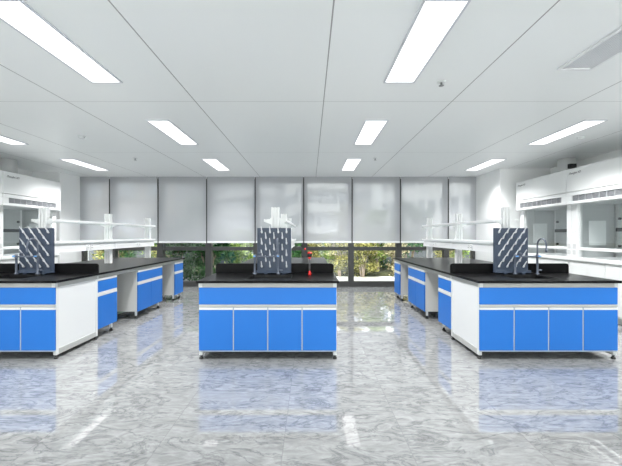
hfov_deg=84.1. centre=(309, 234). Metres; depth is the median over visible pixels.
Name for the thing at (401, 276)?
base cabinet
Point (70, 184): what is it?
wall
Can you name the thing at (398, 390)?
floor
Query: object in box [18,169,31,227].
wall
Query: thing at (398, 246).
window
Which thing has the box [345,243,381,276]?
shrub
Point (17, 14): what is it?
recessed light
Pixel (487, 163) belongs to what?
diffuser
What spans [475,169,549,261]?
wall
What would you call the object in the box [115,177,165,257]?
window
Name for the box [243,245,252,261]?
shrub
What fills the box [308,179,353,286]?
window
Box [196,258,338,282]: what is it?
countertop
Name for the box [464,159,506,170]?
recessed light
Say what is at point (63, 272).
countertop
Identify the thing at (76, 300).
frame
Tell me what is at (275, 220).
rack
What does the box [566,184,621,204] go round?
grille
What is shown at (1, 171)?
fume hood
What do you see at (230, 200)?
roller blind
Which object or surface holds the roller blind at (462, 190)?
attached to the ceiling
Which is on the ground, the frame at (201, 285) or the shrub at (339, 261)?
the shrub at (339, 261)
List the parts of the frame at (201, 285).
rail, post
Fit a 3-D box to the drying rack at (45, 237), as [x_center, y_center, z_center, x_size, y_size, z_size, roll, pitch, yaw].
[-3.500,0.191,4.388,0.440,0.603,0.101,0,0,0]
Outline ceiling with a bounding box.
[0,0,621,176]
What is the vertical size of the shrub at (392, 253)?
1.644 m
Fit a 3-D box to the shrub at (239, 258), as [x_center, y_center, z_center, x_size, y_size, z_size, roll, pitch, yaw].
[-2.401,0.560,11.880,1.481,1.862,1.267,0,0,-16]
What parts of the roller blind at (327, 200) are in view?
rail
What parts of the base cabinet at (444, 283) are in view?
drawer, door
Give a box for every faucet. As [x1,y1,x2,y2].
[12,238,42,273]
[253,238,282,273]
[513,238,547,273]
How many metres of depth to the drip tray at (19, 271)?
4.35 m
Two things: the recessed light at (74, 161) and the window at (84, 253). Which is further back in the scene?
the window at (84, 253)
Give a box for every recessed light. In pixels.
[0,0,122,82]
[0,135,28,144]
[59,159,109,170]
[146,120,198,144]
[201,159,230,170]
[341,159,361,170]
[354,120,388,144]
[383,0,470,82]
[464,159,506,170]
[527,120,607,144]
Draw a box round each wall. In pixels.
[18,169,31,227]
[32,172,88,262]
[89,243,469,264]
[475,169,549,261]
[550,149,621,256]
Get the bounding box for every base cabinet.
[0,287,55,351]
[94,275,116,337]
[117,266,161,318]
[162,261,182,300]
[199,288,335,351]
[394,261,408,300]
[408,266,437,318]
[438,275,450,330]
[479,287,617,351]
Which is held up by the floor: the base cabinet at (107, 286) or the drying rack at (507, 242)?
the base cabinet at (107, 286)
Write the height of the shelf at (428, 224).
0.034 m
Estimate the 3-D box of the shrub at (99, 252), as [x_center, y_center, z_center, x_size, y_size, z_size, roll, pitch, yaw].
[-7.627,0.602,13.297,1.538,1.852,1.786,0,0,-30]
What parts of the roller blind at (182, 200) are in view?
rail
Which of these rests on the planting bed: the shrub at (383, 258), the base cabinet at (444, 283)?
the shrub at (383, 258)
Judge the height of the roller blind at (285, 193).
1.715 m
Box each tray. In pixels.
[3,253,18,255]
[18,270,54,272]
[256,270,290,272]
[493,270,530,272]
[535,253,566,255]
[584,257,621,260]
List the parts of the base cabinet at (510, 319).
door, door, grip rail, apron panel, door, door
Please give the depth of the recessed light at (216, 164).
7.35 m
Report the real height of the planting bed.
0.125 m
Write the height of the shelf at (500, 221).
0.034 m
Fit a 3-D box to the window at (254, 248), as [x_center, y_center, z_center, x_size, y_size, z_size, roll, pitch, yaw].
[-1.948,-0.080,9.080,1.255,2.860,0.160,0,0,0]
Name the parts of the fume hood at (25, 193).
door, panel, sash frame, access panel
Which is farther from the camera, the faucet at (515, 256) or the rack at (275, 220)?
the rack at (275, 220)
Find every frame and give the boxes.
[0,259,182,358]
[199,283,336,358]
[394,259,617,358]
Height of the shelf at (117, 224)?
0.034 m
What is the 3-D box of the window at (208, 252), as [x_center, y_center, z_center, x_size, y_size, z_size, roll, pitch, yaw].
[-3.204,-0.080,9.080,1.259,2.860,0.160,0,0,0]
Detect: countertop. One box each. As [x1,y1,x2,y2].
[0,258,184,282]
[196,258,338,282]
[393,258,621,282]
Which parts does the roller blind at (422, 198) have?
rail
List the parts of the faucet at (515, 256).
gooseneck spout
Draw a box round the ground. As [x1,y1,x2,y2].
[184,276,393,280]
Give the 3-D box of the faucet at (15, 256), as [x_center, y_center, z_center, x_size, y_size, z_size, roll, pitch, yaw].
[-3.541,0.265,4.260,0.351,0.456,0.203,0,0,0]
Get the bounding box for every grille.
[0,193,2,204]
[2,193,60,210]
[520,198,560,207]
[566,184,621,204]
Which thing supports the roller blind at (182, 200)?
attached to the window at (208, 252)
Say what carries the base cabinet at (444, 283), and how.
on the floor
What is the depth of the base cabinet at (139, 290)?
5.58 m
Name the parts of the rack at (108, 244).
post, post, post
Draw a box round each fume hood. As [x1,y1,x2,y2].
[0,170,2,259]
[0,171,60,262]
[516,170,571,272]
[566,156,621,324]
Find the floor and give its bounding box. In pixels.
[0,287,621,465]
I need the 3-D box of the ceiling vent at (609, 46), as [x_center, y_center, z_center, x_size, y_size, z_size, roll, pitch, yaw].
[2.395,-1.500,2.530,0.310,0.020,1.200,0,0,0]
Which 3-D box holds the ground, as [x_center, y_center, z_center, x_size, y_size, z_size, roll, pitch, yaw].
[0.000,1.562,25.000,120.000,0.175,130.000,0,0,0]
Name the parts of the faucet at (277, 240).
gooseneck spout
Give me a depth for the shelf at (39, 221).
4.91 m
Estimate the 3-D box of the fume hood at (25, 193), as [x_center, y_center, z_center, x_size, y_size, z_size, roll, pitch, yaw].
[-5.931,0.098,6.910,0.852,2.505,1.434,0,0,0]
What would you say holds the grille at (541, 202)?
attached to the fume hood at (537, 199)
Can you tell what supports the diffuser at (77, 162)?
attached to the recessed light at (74, 161)
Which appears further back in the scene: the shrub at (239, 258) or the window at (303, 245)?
the shrub at (239, 258)
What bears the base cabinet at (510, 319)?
in the frame at (464, 293)
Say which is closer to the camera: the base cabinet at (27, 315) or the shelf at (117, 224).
the base cabinet at (27, 315)
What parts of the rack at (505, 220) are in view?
post, post, post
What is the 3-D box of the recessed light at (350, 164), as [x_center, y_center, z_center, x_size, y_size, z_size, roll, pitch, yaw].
[0.877,-1.504,7.436,0.306,0.012,1.212,0,0,0]
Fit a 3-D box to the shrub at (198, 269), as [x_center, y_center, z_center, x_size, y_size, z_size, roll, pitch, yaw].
[-3.616,0.433,12.314,1.839,2.180,2.023,0,0,-43]
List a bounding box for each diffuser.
[0,136,23,143]
[64,160,104,169]
[204,160,228,169]
[468,160,502,169]
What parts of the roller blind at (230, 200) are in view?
rail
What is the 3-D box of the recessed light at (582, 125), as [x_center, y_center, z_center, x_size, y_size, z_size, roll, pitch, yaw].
[3.750,-1.504,5.124,0.306,0.012,1.212,0,0,0]
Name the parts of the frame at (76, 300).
rail, post, panel, rail, post, rail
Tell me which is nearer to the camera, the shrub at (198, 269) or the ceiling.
the ceiling
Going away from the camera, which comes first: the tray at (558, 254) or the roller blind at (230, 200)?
the tray at (558, 254)
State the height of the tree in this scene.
2.849 m
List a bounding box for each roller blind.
[80,177,109,239]
[110,177,157,242]
[159,177,206,242]
[207,177,254,242]
[256,177,302,242]
[304,177,351,242]
[352,177,399,242]
[400,177,447,242]
[448,177,475,239]
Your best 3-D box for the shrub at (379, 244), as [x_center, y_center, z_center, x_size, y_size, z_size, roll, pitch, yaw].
[2.379,0.193,12.753,1.611,2.576,1.370,0,0,-39]
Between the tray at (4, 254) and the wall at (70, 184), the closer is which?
the tray at (4, 254)
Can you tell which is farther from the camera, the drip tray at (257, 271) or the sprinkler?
the drip tray at (257, 271)
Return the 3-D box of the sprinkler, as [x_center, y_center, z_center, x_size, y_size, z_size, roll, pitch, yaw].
[1.295,-1.488,3.400,0.088,0.047,0.088,0,0,0]
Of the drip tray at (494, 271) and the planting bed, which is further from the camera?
the planting bed
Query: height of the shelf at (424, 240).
0.034 m
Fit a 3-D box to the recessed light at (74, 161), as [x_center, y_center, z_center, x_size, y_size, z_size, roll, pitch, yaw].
[-4.820,-1.504,7.436,0.306,0.012,1.212,0,0,0]
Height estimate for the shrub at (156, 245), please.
1.604 m
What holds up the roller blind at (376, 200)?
attached to the window at (398, 246)
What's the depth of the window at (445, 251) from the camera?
9.01 m
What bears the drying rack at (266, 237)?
on the countertop at (322, 271)
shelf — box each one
[31,219,116,224]
[55,240,116,243]
[113,239,155,241]
[116,223,155,226]
[422,223,449,226]
[422,239,453,241]
[450,219,518,224]
[450,240,492,243]
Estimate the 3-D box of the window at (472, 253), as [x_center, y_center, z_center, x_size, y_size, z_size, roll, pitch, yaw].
[3.973,-0.080,9.080,0.675,2.860,0.160,0,0,0]
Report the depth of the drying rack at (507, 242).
4.41 m
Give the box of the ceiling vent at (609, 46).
[557,25,621,70]
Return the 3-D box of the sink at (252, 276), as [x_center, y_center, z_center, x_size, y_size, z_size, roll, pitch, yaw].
[-0.465,0.624,4.107,0.501,0.252,0.411,0,0,0]
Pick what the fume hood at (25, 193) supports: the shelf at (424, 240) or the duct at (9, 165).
the duct at (9, 165)
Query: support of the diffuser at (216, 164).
attached to the recessed light at (216, 164)
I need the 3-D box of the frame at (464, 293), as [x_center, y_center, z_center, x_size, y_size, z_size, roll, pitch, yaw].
[2.582,0.934,5.614,1.510,0.831,3.771,0,0,0]
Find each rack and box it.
[18,226,54,273]
[31,207,155,263]
[256,226,290,273]
[264,207,295,247]
[422,207,518,262]
[493,226,530,273]
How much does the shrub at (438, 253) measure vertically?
1.702 m
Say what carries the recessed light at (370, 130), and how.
in the ceiling
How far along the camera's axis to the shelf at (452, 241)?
5.30 m
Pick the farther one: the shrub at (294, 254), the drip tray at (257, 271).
the shrub at (294, 254)
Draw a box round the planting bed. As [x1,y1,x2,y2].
[193,265,393,275]
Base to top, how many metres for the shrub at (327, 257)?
1.687 m
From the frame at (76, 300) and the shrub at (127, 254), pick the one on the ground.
the shrub at (127, 254)
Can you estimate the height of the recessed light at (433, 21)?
0.012 m
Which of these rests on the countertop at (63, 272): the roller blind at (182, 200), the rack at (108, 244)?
the rack at (108, 244)
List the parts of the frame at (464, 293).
rail, post, rail, panel, post, rail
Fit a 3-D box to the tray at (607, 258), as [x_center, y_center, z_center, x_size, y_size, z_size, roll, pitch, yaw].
[5.045,0.388,5.380,0.590,0.004,1.260,0,0,0]
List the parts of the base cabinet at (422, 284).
door, drawer, door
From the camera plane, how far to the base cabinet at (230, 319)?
3.73 m
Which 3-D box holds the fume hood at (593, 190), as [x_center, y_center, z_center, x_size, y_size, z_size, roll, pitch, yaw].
[4.974,0.098,5.380,0.852,2.505,1.494,0,0,0]
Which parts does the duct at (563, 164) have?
valve motor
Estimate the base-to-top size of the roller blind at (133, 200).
1.715 m
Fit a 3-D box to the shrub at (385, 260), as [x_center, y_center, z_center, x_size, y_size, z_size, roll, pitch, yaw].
[3.313,0.617,13.906,1.787,1.894,1.666,0,0,0]
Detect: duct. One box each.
[0,158,17,173]
[557,158,576,171]
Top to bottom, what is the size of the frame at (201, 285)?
0.831 m
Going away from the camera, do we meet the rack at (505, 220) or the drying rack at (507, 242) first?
the drying rack at (507, 242)
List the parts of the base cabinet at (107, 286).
rail, drawer, door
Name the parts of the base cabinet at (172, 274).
drawer, door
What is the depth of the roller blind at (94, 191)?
8.93 m
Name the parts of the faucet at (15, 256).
gooseneck spout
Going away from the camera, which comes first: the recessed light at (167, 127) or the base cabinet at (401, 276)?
the recessed light at (167, 127)
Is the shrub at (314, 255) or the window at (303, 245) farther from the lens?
the shrub at (314, 255)
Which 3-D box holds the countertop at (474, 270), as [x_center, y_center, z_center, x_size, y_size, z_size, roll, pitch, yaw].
[2.582,0.444,5.627,1.544,0.151,3.837,0,0,0]
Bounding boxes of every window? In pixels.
[82,179,117,260]
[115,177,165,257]
[163,179,212,286]
[211,177,256,257]
[291,177,307,257]
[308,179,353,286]
[354,177,401,286]
[402,179,448,257]
[449,249,474,258]
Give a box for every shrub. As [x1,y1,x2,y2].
[92,251,134,259]
[95,251,140,258]
[141,243,156,257]
[151,243,198,280]
[151,245,169,257]
[183,243,238,280]
[183,253,222,276]
[224,243,252,262]
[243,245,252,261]
[291,243,300,257]
[308,243,322,257]
[315,243,337,268]
[323,243,347,276]
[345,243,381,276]
[347,244,384,268]
[364,243,390,271]
[379,243,408,269]
[381,243,408,276]
[433,251,469,257]
[441,251,469,257]
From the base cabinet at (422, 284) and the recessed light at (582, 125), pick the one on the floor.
the base cabinet at (422, 284)
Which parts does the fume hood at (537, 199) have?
door, access panel, sash frame, door, panel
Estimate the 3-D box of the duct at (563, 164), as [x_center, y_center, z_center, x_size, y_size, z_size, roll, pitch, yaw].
[5.120,-1.333,6.862,0.380,0.351,0.415,0,0,0]
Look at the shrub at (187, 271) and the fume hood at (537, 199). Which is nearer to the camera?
the fume hood at (537, 199)
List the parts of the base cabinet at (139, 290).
door, rail, drawer, door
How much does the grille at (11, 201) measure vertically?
0.206 m
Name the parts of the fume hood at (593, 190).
door, access panel, sash frame, door, panel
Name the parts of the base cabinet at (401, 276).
drawer, door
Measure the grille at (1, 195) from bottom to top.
0.206 m
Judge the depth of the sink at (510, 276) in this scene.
4.31 m
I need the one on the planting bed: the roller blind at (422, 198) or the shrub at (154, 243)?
the shrub at (154, 243)
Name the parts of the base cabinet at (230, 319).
door, door, grip rail, apron panel, door, door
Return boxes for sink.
[0,275,41,278]
[248,275,292,278]
[501,275,556,278]
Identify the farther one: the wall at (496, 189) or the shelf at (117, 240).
the wall at (496, 189)
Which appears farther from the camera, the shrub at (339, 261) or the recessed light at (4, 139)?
the shrub at (339, 261)
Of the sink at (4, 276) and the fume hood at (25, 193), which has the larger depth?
the fume hood at (25, 193)
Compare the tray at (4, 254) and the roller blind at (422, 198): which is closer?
the tray at (4, 254)
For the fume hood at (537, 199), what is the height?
2.505 m
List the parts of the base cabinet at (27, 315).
door, grip rail, apron panel, door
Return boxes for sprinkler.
[437,80,445,86]
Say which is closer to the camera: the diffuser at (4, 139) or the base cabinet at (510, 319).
the base cabinet at (510, 319)
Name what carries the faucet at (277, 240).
on the countertop at (322, 271)
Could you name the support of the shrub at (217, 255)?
on the ground
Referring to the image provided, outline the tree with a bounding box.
[402,243,425,257]
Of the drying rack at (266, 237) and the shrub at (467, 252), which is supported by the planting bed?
the shrub at (467, 252)
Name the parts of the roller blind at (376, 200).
rail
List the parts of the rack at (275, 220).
post, post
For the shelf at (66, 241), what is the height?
0.034 m
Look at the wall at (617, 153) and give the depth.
6.53 m
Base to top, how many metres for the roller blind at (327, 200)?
1.715 m

